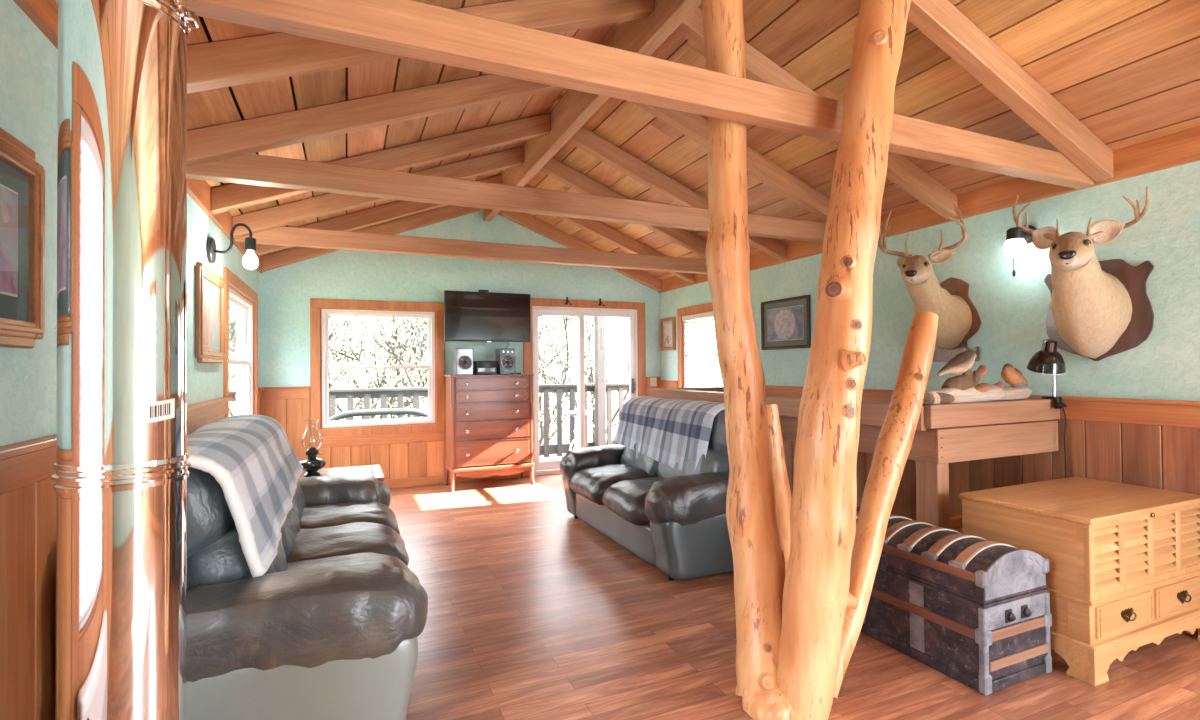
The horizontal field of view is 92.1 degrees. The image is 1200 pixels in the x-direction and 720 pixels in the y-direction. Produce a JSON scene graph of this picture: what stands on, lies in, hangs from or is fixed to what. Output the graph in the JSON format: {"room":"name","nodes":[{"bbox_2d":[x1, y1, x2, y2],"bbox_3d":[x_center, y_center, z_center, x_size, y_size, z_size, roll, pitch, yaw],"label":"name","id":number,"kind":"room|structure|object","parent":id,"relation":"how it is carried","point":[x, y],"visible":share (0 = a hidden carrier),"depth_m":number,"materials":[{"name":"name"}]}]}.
{"room":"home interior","nodes":[
{"label":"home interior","id":0,"kind":"room"},
{"bbox_2d":[0,0,263,719],"bbox_3d":[-1.654,0.196,1.613,0.212,2.339,9.487,0,-1,-24],"label":"wall","id":1,"kind":"structure","parent":0,"point":[28,59],"depth_m":1.66,"materials":[{"name":"teal paint"}]},
{"bbox_2d":[0,127,44,348],"bbox_3d":[-1.481,-0.314,1.369,0.035,0.556,0.645,0,-1,-24],"label":"framed picture","id":2,"kind":"object","parent":1,"relation":"attached to","point":[22,179],"visible":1,"depth_m":1.57,"materials":[{"name":"brown wood"}]},
{"bbox_2d":[0,185,17,294],"bbox_3d":[-1.486,-0.314,1.367,0.004,0.270,0.415,0,-1,-24],"label":"print","id":3,"kind":"object","parent":2,"relation":"attached to","point":[8,194],"depth_m":1.52},
{"bbox_2d":[13,0,262,272],"bbox_3d":[-1.611,-1.058,1.653,0.030,0.170,9.487,0,-1,-24],"label":"trim","id":4,"kind":"structure","parent":1,"relation":"attached to","point":[43,13],"depth_m":3.20,"materials":[{"name":"brown wood"}]},
{"bbox_2d":[195,262,224,363],"bbox_3d":[-2.534,-0.283,3.776,0.035,0.606,0.740,0,-1,-24],"label":"framed picture","id":5,"kind":"object","parent":1,"relation":"attached to","point":[209,286],"visible":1,"depth_m":3.71,"materials":[{"name":"brown wood"}]},
{"bbox_2d":[203,282,219,347],"bbox_3d":[-2.539,-0.283,3.774,0.004,0.390,0.580,0,-1,-24],"label":"print","id":6,"kind":"object","parent":5,"relation":"attached to","point":[211,294],"depth_m":3.79},
{"bbox_2d":[206,223,258,269],"bbox_3d":[-2.431,-0.760,3.845,0.283,0.304,0.170,0,-1,-24],"label":"wall lamp","id":7,"kind":"object","parent":1,"relation":"attached to","point":[250,261],"visible":1,"depth_m":3.84,"materials":[{"name":"glass"}]},
{"bbox_2d":[245,237,255,250],"bbox_3d":[-2.345,-0.779,3.883,0.068,0.089,0.068,0,-1,-24],"label":"socket","id":8,"kind":"object","parent":7,"relation":"attached to","point":[250,242],"depth_m":3.86,"materials":[{"name":"metal"}]},
{"bbox_2d":[223,267,257,417],"bbox_3d":[-3.108,0.027,4.949,0.122,1.390,1.640,0,-1,-24],"label":"window","id":9,"kind":"structure","parent":1,"relation":"in","point":[249,361],"depth_m":5.52,"materials":[{"name":"brown wood"}]},
{"bbox_2d":[259,210,660,479],"bbox_3d":[-1.369,-0.267,6.987,5.043,3.400,0.184,0,-1,-24],"label":"wall","id":10,"kind":"structure","parent":0,"point":[286,292],"depth_m":6.56,"materials":[{"name":"teal paint"}]},
{"bbox_2d":[310,431,443,447],"bbox_3d":[-2.441,0.879,6.423,1.390,0.112,0.022,0,-1,-24],"label":"trim","id":11,"kind":"structure","parent":10,"relation":"attached to","point":[357,440],"depth_m":6.40,"materials":[{"name":"brown wood"}]},
{"bbox_2d":[310,298,444,437],"bbox_3d":[-2.462,0.083,6.482,1.395,1.482,0.122,0,-1,-24],"label":"window","id":12,"kind":"structure","parent":10,"relation":"in","point":[320,309],"depth_m":6.41,"materials":[{"name":"brown wood"}]},
{"bbox_2d":[384,471,524,488],"bbox_3d":[-2.202,1.384,6.521,2.797,0.100,0.020,0,-1,-24],"label":"baseboard","id":13,"kind":"structure","parent":10,"relation":"attached to","point":[431,480],"depth_m":6.63,"materials":[{"name":"brown wood"}]},
{"bbox_2d":[444,290,530,347],"bbox_3d":[-1.333,-0.455,6.784,0.998,0.771,0.291,0,-1,-24],"label":"television","id":14,"kind":"object","parent":10,"relation":"attached to","point":[483,315],"visible":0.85,"depth_m":6.64,"materials":[{"name":"black plastic"}]},
{"bbox_2d":[523,298,645,476],"bbox_3d":[-0.177,0.331,7.468,1.690,2.195,0.179,0,-1,-24],"label":"door","id":15,"kind":"structure","parent":10,"relation":"in","point":[635,311],"depth_m":7.43,"materials":[{"name":"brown wood"}]},
{"bbox_2d":[483,0,701,220],"bbox_3d":[0.541,-1.881,2.608,0.084,0.280,9.487,0,-1,-24],"label":"ridge beam","id":16,"kind":"structure","parent":10,"relation":"attached to","point":[643,36],"depth_m":4.00,"materials":[{"name":"brown wood"}]},
{"bbox_2d":[650,378,656,385],"bbox_3d":[0.723,0.298,7.804,0.098,0.117,0.015,0,-1,-24],"label":"light switch","id":17,"kind":"object","parent":10,"relation":"attached to","point":[653,381],"visible":1,"depth_m":7.80,"materials":[{"name":"beige plastic"}]},
{"bbox_2d":[187,0,1199,279],"bbox_3d":[0.543,-1.616,2.605,5.063,1.071,9.787,0,-1,-24],"label":"ceiling","id":18,"kind":"structure","parent":0,"point":[1128,71],"depth_m":3.15,"materials":[{"name":"brown wood"}]},
{"bbox_2d":[262,205,482,271],"bbox_3d":[-2.428,-1.430,6.423,2.299,1.025,0.088,0,-1,-24],"label":"rafter","id":19,"kind":"object","parent":18,"relation":"attached to","point":[295,254],"visible":0.6,"depth_m":6.41,"materials":[{"name":"brown wood"}]},
{"bbox_2d":[187,74,562,166],"bbox_3d":[-1.086,-1.482,3.354,2.299,1.025,0.088,0,-1,-24],"label":"rafter","id":20,"kind":"object","parent":18,"relation":"attached to","point":[238,138],"visible":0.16,"depth_m":3.18,"materials":[{"name":"brown wood"}]},
{"bbox_2d":[232,146,523,237],"bbox_3d":[-1.763,-1.456,4.902,2.299,1.025,0.088,0,-1,-24],"label":"rafter","id":21,"kind":"object","parent":18,"relation":"attached to","point":[318,206],"visible":0.72,"depth_m":4.69,"materials":[{"name":"brown wood"}]},
{"bbox_2d":[254,174,501,255],"bbox_3d":[-2.102,-1.443,5.677,2.299,1.025,0.088,0,-1,-24],"label":"rafter","id":22,"kind":"object","parent":18,"relation":"attached to","point":[383,213],"visible":0.4,"depth_m":5.58,"materials":[{"name":"brown wood"}]},
{"bbox_2d":[211,113,550,213],"bbox_3d":[-1.460,-1.467,4.211,2.299,1.025,0.088,0,-1,-24],"label":"rafter","id":23,"kind":"object","parent":18,"relation":"attached to","point":[233,196],"visible":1,"depth_m":4.22,"materials":[{"name":"brown wood"}]},
{"bbox_2d":[187,0,654,93],"bbox_3d":[-0.775,-1.494,2.644,2.299,1.025,0.088,0,-1,-24],"label":"rafter","id":24,"kind":"object","parent":18,"relation":"attached to","point":[246,60],"visible":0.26,"depth_m":2.43,"materials":[{"name":"brown wood"}]},
{"bbox_2d":[234,226,706,273],"bbox_3d":[-0.704,-1.003,5.461,4.683,0.142,0.094,0,-1,-24],"label":"tie beam","id":25,"kind":"structure","parent":18,"relation":"attached to","point":[284,235],"depth_m":5.19,"materials":[{"name":"brown wood"}]},
{"bbox_2d":[187,154,825,242],"bbox_3d":[-0.028,-1.029,3.915,4.683,0.142,0.100,0,-1,-24],"label":"tie beam","id":26,"kind":"structure","parent":18,"relation":"attached to","point":[249,169],"depth_m":3.52,"materials":[{"name":"brown wood"}]},
{"bbox_2d":[498,210,661,291],"bbox_3d":[-0.243,-1.438,7.379,2.299,1.025,0.088,0,-1,-24],"label":"rafter","id":27,"kind":"object","parent":18,"relation":"attached to","point":[526,220],"visible":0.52,"depth_m":7.25,"materials":[{"name":"brown wood"}]},
{"bbox_2d":[524,184,694,282],"bbox_3d":[0.083,-1.450,6.632,2.299,1.025,0.088,0,-1,-24],"label":"rafter","id":28,"kind":"object","parent":18,"relation":"attached to","point":[595,227],"visible":0.4,"depth_m":6.65,"materials":[{"name":"brown wood"}]},
{"bbox_2d":[539,158,706,257],"bbox_3d":[0.422,-1.463,5.858,2.299,1.025,0.088,0,-1,-24],"label":"rafter","id":29,"kind":"object","parent":18,"relation":"attached to","point":[554,168],"visible":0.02,"depth_m":5.62,"materials":[{"name":"brown wood"}]},
{"bbox_2d":[187,0,1093,188],"bbox_3d":[0.642,-1.055,2.384,4.683,0.142,0.090,0,-1,-24],"label":"tie beam","id":30,"kind":"structure","parent":18,"relation":"attached to","point":[406,28],"depth_m":2.06,"materials":[{"name":"brown wood"}]},
{"bbox_2d":[567,127,785,260],"bbox_3d":[0.724,-1.475,5.167,2.299,1.025,0.088,0,-1,-24],"label":"rafter","id":31,"kind":"object","parent":18,"relation":"attached to","point":[584,139],"visible":0.58,"depth_m":5.00,"materials":[{"name":"brown wood"}]},
{"bbox_2d":[631,101,829,221],"bbox_3d":[1.099,-1.489,4.310,2.299,1.025,0.088,0,-1,-24],"label":"rafter","id":32,"kind":"object","parent":18,"relation":"attached to","point":[694,126],"visible":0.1,"depth_m":4.33,"materials":[{"name":"brown wood"}]},
{"bbox_2d":[675,7,957,219],"bbox_3d":[1.409,-1.501,3.600,2.299,1.025,0.088,0,-1,-24],"label":"rafter","id":33,"kind":"object","parent":18,"relation":"attached to","point":[902,172],"visible":0.48,"depth_m":3.75,"materials":[{"name":"brown wood"}]},
{"bbox_2d":[907,0,1113,181],"bbox_3d":[1.766,-1.515,2.785,2.299,1.025,0.088,0,-1,-24],"label":"rafter","id":34,"kind":"object","parent":18,"relation":"attached to","point":[940,21],"visible":1,"depth_m":2.87,"materials":[{"name":"brown wood"}]},
{"bbox_2d":[389,474,1199,719],"bbox_3d":[0.541,1.419,2.634,5.043,0.120,9.637,0,-1,-24],"label":"floor","id":35,"kind":"structure","parent":0,"point":[534,613],"depth_m":2.71,"materials":[{"name":"laminate"}]},
{"bbox_2d":[51,0,198,719],"bbox_3d":[-1.090,-0.030,1.329,0.370,2.775,0.370,0,-1,-24],"label":"stovepipe","id":36,"kind":"object","parent":35,"relation":"on","point":[121,465],"visible":1,"depth_m":1.24,"materials":[{"name":"silver metal"}]},
{"bbox_2d":[187,467,427,719],"bbox_3d":[-1.504,0.863,2.865,1.057,1.035,2.335,0,-1,-24],"label":"sofa","id":37,"kind":"object","parent":35,"relation":"on","point":[331,629],"visible":0.49,"depth_m":1.93,"materials":[{"name":"grey leather"}]},
{"bbox_2d":[187,467,234,557],"bbox_3d":[-1.566,0.526,2.228,0.340,0.369,0.612,0,-1,-24],"label":"cushion","id":38,"kind":"object","parent":37,"relation":"on","point":[210,521],"depth_m":2.02,"materials":[{"name":"leather"}]},
{"bbox_2d":[187,525,287,588],"bbox_3d":[-1.418,0.797,2.282,0.320,0.376,0.597,0,-1,-24],"label":"cushion","id":39,"kind":"object","parent":37,"relation":"on","point":[214,555],"depth_m":2.02,"materials":[{"name":"leather"}]},
{"bbox_2d":[187,415,302,577],"bbox_3d":[-1.751,0.541,2.735,0.547,0.462,1.899,0,-1,-24],"label":"throw blanket","id":40,"kind":"object","parent":37,"relation":"on","point":[257,469],"visible":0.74,"depth_m":2.34,"materials":[{"name":"grey fabric"}]},
{"bbox_2d":[281,507,299,557],"bbox_3d":[-1.646,0.807,2.801,0.327,0.376,0.597,0,-1,-24],"label":"cushion","id":41,"kind":"object","parent":37,"relation":"on","point":[290,530],"depth_m":2.72,"materials":[{"name":"leather"}]},
{"bbox_2d":[292,481,305,521],"bbox_3d":[-1.876,0.818,3.316,0.323,0.377,0.599,0,-1,-24],"label":"cushion","id":42,"kind":"object","parent":37,"relation":"on","point":[299,498],"depth_m":3.32,"materials":[{"name":"leather"}]},
{"bbox_2d":[286,522,408,565],"bbox_3d":[-1.432,0.996,2.892,0.891,0.248,0.595,0,-1,-24],"label":"seat cushion","id":43,"kind":"object","parent":37,"relation":"on","point":[313,541],"depth_m":2.85,"materials":[{"name":"grey leather"}]},
{"bbox_2d":[299,502,399,534],"bbox_3d":[-1.659,1.002,3.413,0.892,0.256,0.584,0,-1,-24],"label":"seat cushion","id":44,"kind":"object","parent":37,"relation":"on","point":[312,515],"depth_m":3.37,"materials":[{"name":"grey leather"}]},
{"bbox_2d":[286,552,419,582],"bbox_3d":[-1.204,0.986,2.377,0.900,0.248,0.586,0,-1,-24],"label":"seat cushion","id":45,"kind":"object","parent":37,"relation":"on","point":[357,559],"depth_m":2.53,"materials":[{"name":"grey leather"}]},
{"bbox_2d":[299,465,383,481],"bbox_3d":[-1.992,1.126,4.295,0.705,0.555,0.620,0,-1,-24],"label":"end table","id":46,"kind":"object","parent":35,"relation":"on","point":[374,470],"visible":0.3,"depth_m":4.41,"materials":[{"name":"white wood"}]},
{"bbox_2d":[300,419,325,476],"bbox_3d":[-2.109,0.644,4.241,0.181,0.410,0.181,0,-1,-24],"label":"oil lamp","id":47,"kind":"object","parent":46,"relation":"on","point":[311,465],"visible":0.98,"depth_m":4.20,"materials":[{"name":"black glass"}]},
{"bbox_2d":[444,374,534,491],"bbox_3d":[-1.270,0.798,6.630,0.958,1.266,0.490,0,-1,-24],"label":"dresser","id":48,"kind":"object","parent":35,"relation":"on","point":[488,418],"visible":1,"depth_m":6.43,"materials":[{"name":"brown wood"}]},
{"bbox_2d":[453,348,472,374],"bbox_3d":[-1.524,0.018,6.453,0.184,0.295,0.235,0,-1,-24],"label":"speaker","id":49,"kind":"object","parent":48,"relation":"on","point":[462,357],"visible":1,"depth_m":6.36},
{"bbox_2d":[473,361,496,374],"bbox_3d":[-1.308,0.089,6.561,0.238,0.150,0.248,0,-1,-24],"label":"stereo receiver","id":50,"kind":"object","parent":48,"relation":"on","point":[479,367],"visible":0.93,"depth_m":6.46,"materials":[{"name":"black plastic"}]},
{"bbox_2d":[496,348,515,373],"bbox_3d":[-1.082,0.016,6.646,0.184,0.295,0.235,0,-1,-24],"label":"speaker","id":51,"kind":"object","parent":48,"relation":"on","point":[505,357],"visible":0.98,"depth_m":6.55},
{"bbox_2d":[560,409,733,580],"bbox_3d":[0.416,0.867,4.509,0.994,1.034,1.941,0,-1,-24],"label":"loveseat","id":52,"kind":"object","parent":35,"relation":"on","point":[673,520],"visible":0.58,"depth_m":3.84,"materials":[{"name":"black leather"}]},
{"bbox_2d":[570,464,656,504],"bbox_3d":[0.216,1.002,4.772,0.831,0.252,0.678,0,-1,-24],"label":"seat cushion","id":53,"kind":"object","parent":52,"relation":"on","point":[589,482],"depth_m":4.58,"materials":[{"name":"black leather"}]},
{"bbox_2d":[602,477,667,525],"bbox_3d":[0.475,0.995,4.178,0.832,0.248,0.666,0,-1,-24],"label":"seat cushion","id":54,"kind":"object","parent":52,"relation":"on","point":[624,500],"depth_m":4.00,"materials":[{"name":"black leather"}]},
{"bbox_2d":[621,443,658,476],"bbox_3d":[0.425,0.815,4.870,0.324,0.378,0.672,0,-1,-24],"label":"cushion","id":55,"kind":"object","parent":52,"relation":"on","point":[632,458],"depth_m":4.74,"materials":[{"name":"leather"}]},
{"bbox_2d":[613,396,724,473],"bbox_3d":[0.625,0.578,4.723,0.559,0.519,1.469,0,-1,-24],"label":"throw blanket","id":56,"kind":"object","parent":52,"relation":"on","point":[668,431],"visible":0.8,"depth_m":4.46,"materials":[{"name":"grey fabric"}]},
{"bbox_2d":[658,448,728,477],"bbox_3d":[0.687,0.807,4.272,0.324,0.371,0.677,0,-1,-24],"label":"cushion","id":57,"kind":"object","parent":52,"relation":"on","point":[716,460],"depth_m":4.01,"materials":[{"name":"leather"}]},
{"bbox_2d":[708,409,727,457],"bbox_3d":[0.828,0.536,4.337,0.332,0.372,0.688,0,-1,-24],"label":"cushion","id":58,"kind":"object","parent":52,"relation":"on","point":[717,446],"depth_m":4.03,"materials":[{"name":"leather"}]},
{"bbox_2d":[702,0,938,719],"bbox_3d":[1.054,-0.116,2.596,1.222,3.187,0.777,0,-1,-24],"label":"post","id":59,"kind":"object","parent":35,"relation":"on","point":[805,571],"visible":0.99,"depth_m":2.30,"materials":[{"name":"brown wood"}]},
{"bbox_2d":[646,387,1059,529],"bbox_3d":[1.594,0.815,4.597,1.131,1.120,3.070,0,-1,-24],"label":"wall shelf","id":60,"kind":"object","parent":35,"relation":"on","point":[933,447],"visible":0.56,"depth_m":3.18,"materials":[{"name":"brown wood"}]},
{"bbox_2d":[923,350,1031,403],"bbox_3d":[2.164,0.089,3.278,0.991,0.287,0.124,0,-1,-27],"label":"display","id":61,"kind":"object","parent":60,"relation":"on","point":[964,388],"visible":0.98,"depth_m":3.19,"materials":[{"name":"driftwood"},{"name":"carved wood"}]},
{"bbox_2d":[1026,339,1066,477],"bbox_3d":[2.606,0.340,3.366,0.202,0.920,0.182,0,-1,-24],"label":"lamp","id":62,"kind":"object","parent":60,"relation":"attached to","point":[1048,361],"visible":0.9,"depth_m":3.31,"materials":[{"name":"black metal"}]},
{"bbox_2d":[856,506,1051,694],"bbox_3d":[1.571,1.077,2.800,0.445,0.551,0.895,0,-1,-24],"label":"trunk","id":63,"kind":"object","parent":35,"relation":"on","point":[973,610],"visible":0.66,"depth_m":2.47,"materials":[{"name":"black metal"}]},
{"bbox_2d":[959,477,1199,685],"bbox_3d":[2.380,1.004,2.840,1.002,0.683,0.582,0,-1,-24],"label":"chest","id":64,"kind":"object","parent":35,"relation":"on","point":[1123,576],"visible":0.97,"depth_m":2.58,"materials":[{"name":"brown wood"}]},
{"bbox_2d":[658,161,1199,532],"bbox_3d":[2.778,0.181,3.552,0.200,2.339,9.487,0,-1,-24],"label":"wall","id":65,"kind":"structure","parent":0,"point":[1133,415],"depth_m":3.45,"materials":[{"name":"teal paint"}]},
{"bbox_2d":[660,317,675,350],"bbox_3d":[0.897,-0.342,7.679,0.035,0.430,0.360,0,-1,-24],"label":"framed picture","id":66,"kind":"object","parent":65,"relation":"attached to","point":[667,325],"visible":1,"depth_m":7.67,"materials":[{"name":"brown wood"}]},
{"bbox_2d":[664,324,671,343],"bbox_3d":[0.902,-0.342,7.681,0.004,0.260,0.190,0,-1,-24],"label":"print","id":67,"kind":"object","parent":66,"relation":"attached to","point":[667,327],"depth_m":7.68},
{"bbox_2d":[677,303,720,387],"bbox_3d":[1.294,-0.100,6.915,0.122,1.135,1.210,0,-1,-24],"label":"window","id":68,"kind":"structure","parent":65,"relation":"in","point":[708,307],"depth_m":7.35,"materials":[{"name":"brown wood"}]},
{"bbox_2d":[682,311,722,386],"bbox_3d":[1.274,-0.098,6.907,0.060,0.932,0.998,0,-1,-24],"label":"window blind","id":69,"kind":"object","parent":68,"relation":"attached to","point":[707,314],"visible":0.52,"depth_m":7.00,"materials":[{"name":"white plastic"}]},
{"bbox_2d":[761,295,810,349],"bbox_3d":[1.793,-0.352,5.631,0.035,0.490,0.670,0,-1,-24],"label":"framed picture","id":70,"kind":"object","parent":65,"relation":"attached to","point":[785,323],"visible":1,"depth_m":5.61,"materials":[{"name":"black paper"}]},
{"bbox_2d":[768,305,802,340],"bbox_3d":[1.798,-0.352,5.633,0.004,0.310,0.490,0,-1,-24],"label":"print","id":71,"kind":"object","parent":70,"relation":"attached to","point":[785,322],"depth_m":5.62},
{"bbox_2d":[658,126,1199,292],"bbox_3d":[2.707,-1.073,3.542,0.030,0.170,9.487,0,-1,-24],"label":"trim","id":72,"kind":"structure","parent":65,"relation":"attached to","point":[1182,147],"depth_m":3.70,"materials":[{"name":"brown wood"}]},
{"bbox_2d":[878,203,980,361],"bbox_3d":[2.197,-0.513,3.905,0.674,1.047,0.494,0,-1,-24],"label":"deer mount","id":73,"kind":"object","parent":65,"relation":"attached to","point":[959,320],"visible":0.96,"depth_m":3.90,"materials":[{"name":"fur"}]},
{"bbox_2d":[1003,225,1035,276],"bbox_3d":[2.600,-0.679,3.599,0.182,0.337,0.123,0,-1,-24],"label":"wall lamp","id":74,"kind":"object","parent":65,"relation":"attached to","point":[1015,246],"visible":0.88,"depth_m":3.56,"materials":[{"name":"glass"}]},
{"bbox_2d":[1012,187,1153,360],"bbox_3d":[2.578,-0.434,3.070,0.826,0.879,0.538,0,-1,-40],"label":"deer mount","id":75,"kind":"object","parent":65,"relation":"attached to","point":[1098,310],"visible":1,"depth_m":3.09,"materials":[{"name":"fur"}]},
{"label":"outside","id":76,"kind":"structure","parent":0,"visible":0},
{"bbox_2d":[539,454,564,460],"bbox_3d":[-1.833,1.564,7.946,10.000,0.030,1.982,0,-1,-24],"label":"deck","id":77,"kind":"object","parent":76,"point":[551,457],"depth_m":9.23,"materials":[{"name":"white wood"}]},
{"bbox_2d":[329,408,427,420],"bbox_3d":[-2.831,1.100,7.528,1.453,0.907,0.495,0,-1,-24],"label":"garden bench","id":78,"kind":"object","parent":77,"relation":"on","point":[388,411],"visible":0.38,"depth_m":7.67,"materials":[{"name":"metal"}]},
{"bbox_2d":[229,383,629,456],"bbox_3d":[-2.668,0.951,8.227,8.700,1.120,0.140,0,-1,-24],"label":"deck railing","id":79,"kind":"object","parent":77,"relation":"on","point":[367,394],"visible":0.16,"depth_m":8.98,"materials":[{"name":"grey wood"}]},
{"bbox_2d":[563,411,590,450],"bbox_3d":[-0.308,1.137,8.285,0.438,0.807,0.448,0,-1,-24],"label":"patio table","id":80,"kind":"object","parent":77,"relation":"on","point":[572,413],"visible":0.34,"depth_m":8.27,"materials":[{"name":"grey plastic"}]},
{"bbox_2d":[594,317,605,445],"bbox_3d":[0.007,0.399,9.220,0.220,2.300,0.160,0,-1,-24],"label":"porch post","id":81,"kind":"object","parent":77,"relation":"on","point":[599,322],"visible":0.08,"depth_m":9.18,"materials":[{"name":"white wood"}]},
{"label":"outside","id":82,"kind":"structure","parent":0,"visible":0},
{"bbox_2d":[229,305,722,455],"bbox_3d":[-6.834,-0.357,23.106,34.000,7.639,30.000,0,-1,-24],"label":"hill","id":83,"kind":"structure","parent":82,"point":[553,440],"depth_m":22.94,"materials":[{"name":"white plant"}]},
{"bbox_2d":[229,302,235,409],"bbox_3d":[-7.020,-0.131,10.391,4.820,5.202,2.867,-1,-1,27],"label":"bare tree","id":84,"kind":"object","parent":83,"relation":"on","point":[230,330],"visible":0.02,"depth_m":10.27,"materials":[{"name":"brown plant"}]},
{"bbox_2d":[229,303,368,415],"bbox_3d":[-5.977,-0.183,10.897,5.360,5.588,4.435,-1,-1,31],"label":"bare tree","id":85,"kind":"object","parent":83,"relation":"on","point":[233,322],"visible":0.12,"depth_m":10.89,"materials":[{"name":"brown plant"}]},
{"bbox_2d":[229,316,416,409],"bbox_3d":[-6.557,-0.599,12.944,4.868,6.156,4.634,0,-1,-24],"label":"bare tree","id":86,"kind":"object","parent":83,"relation":"on","point":[369,343],"visible":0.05,"depth_m":12.39,"materials":[{"name":"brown plant"}]},
{"bbox_2d":[233,316,427,419],"bbox_3d":[-4.387,0.332,11.239,4.954,4.851,3.566,-1,-1,37],"label":"bare tree","id":87,"kind":"object","parent":83,"relation":"on","point":[396,351],"visible":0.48,"depth_m":11.24,"materials":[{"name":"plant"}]},
{"bbox_2d":[329,317,427,417],"bbox_3d":[-3.965,-0.605,13.391,5.326,5.421,4.736,-1,-1,-1],"label":"bare tree","id":88,"kind":"object","parent":83,"relation":"on","point":[385,319],"visible":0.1,"depth_m":13.71,"materials":[{"name":"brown plant"}]},
{"bbox_2d":[360,317,427,416],"bbox_3d":[-3.390,-0.606,12.770,2.983,6.212,4.453,-1,-1,29],"label":"bare tree","id":89,"kind":"object","parent":83,"relation":"on","point":[425,322],"visible":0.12,"depth_m":11.95,"materials":[{"name":"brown plant"}]},
{"bbox_2d":[413,315,608,359],"bbox_3d":[-2.408,-0.385,14.217,5.270,5.169,3.451,-1,-1,4],"label":"bare tree","id":90,"kind":"object","parent":83,"relation":"on","point":[539,342],"visible":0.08,"depth_m":14.24,"materials":[{"name":"grey plant"}]},
{"bbox_2d":[538,316,608,455],"bbox_3d":[-2.045,-0.183,15.580,4.604,5.550,4.284,-1,-1,20],"label":"bare tree","id":91,"kind":"object","parent":83,"relation":"on","point":[545,379],"visible":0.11,"depth_m":14.85,"materials":[{"name":"grey plant"}]},
{"bbox_2d":[538,316,617,369],"bbox_3d":[-1.838,-1.199,15.354,5.723,6.202,5.128,0,-1,-5],"label":"bare tree","id":92,"kind":"object","parent":83,"relation":"on","point":[550,316],"visible":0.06,"depth_m":16.63,"materials":[{"name":"grey plant"}]},
{"bbox_2d":[538,315,621,444],"bbox_3d":[-1.422,-0.308,12.436,4.299,5.756,4.164,0,-1,-24],"label":"bare tree","id":93,"kind":"object","parent":83,"relation":"on","point":[562,381],"visible":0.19,"depth_m":12.07,"materials":[{"name":"grey plant"}]},
{"bbox_2d":[538,315,628,440],"bbox_3d":[-0.947,0.275,13.146,3.674,5.140,4.003,0,-1,-24],"label":"bare tree","id":94,"kind":"object","parent":83,"relation":"on","point":[589,381],"visible":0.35,"depth_m":12.92,"materials":[{"name":"grey plant"}]},
{"bbox_2d":[540,316,719,441],"bbox_3d":[0.459,-0.738,14.908,7.146,6.283,3.569,-1,-1,17],"label":"bare tree","id":95,"kind":"object","parent":83,"relation":"on","point":[592,324],"visible":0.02,"depth_m":15.08,"materials":[{"name":"grey plant"}]},
{"bbox_2d":[605,317,720,385],"bbox_3d":[1.634,-0.259,15.609,4.275,5.672,4.591,-1,-1,27],"label":"bare tree","id":96,"kind":"object","parent":83,"relation":"on","point":[624,319],"visible":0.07,"depth_m":14.40,"materials":[{"name":"grey plant"}]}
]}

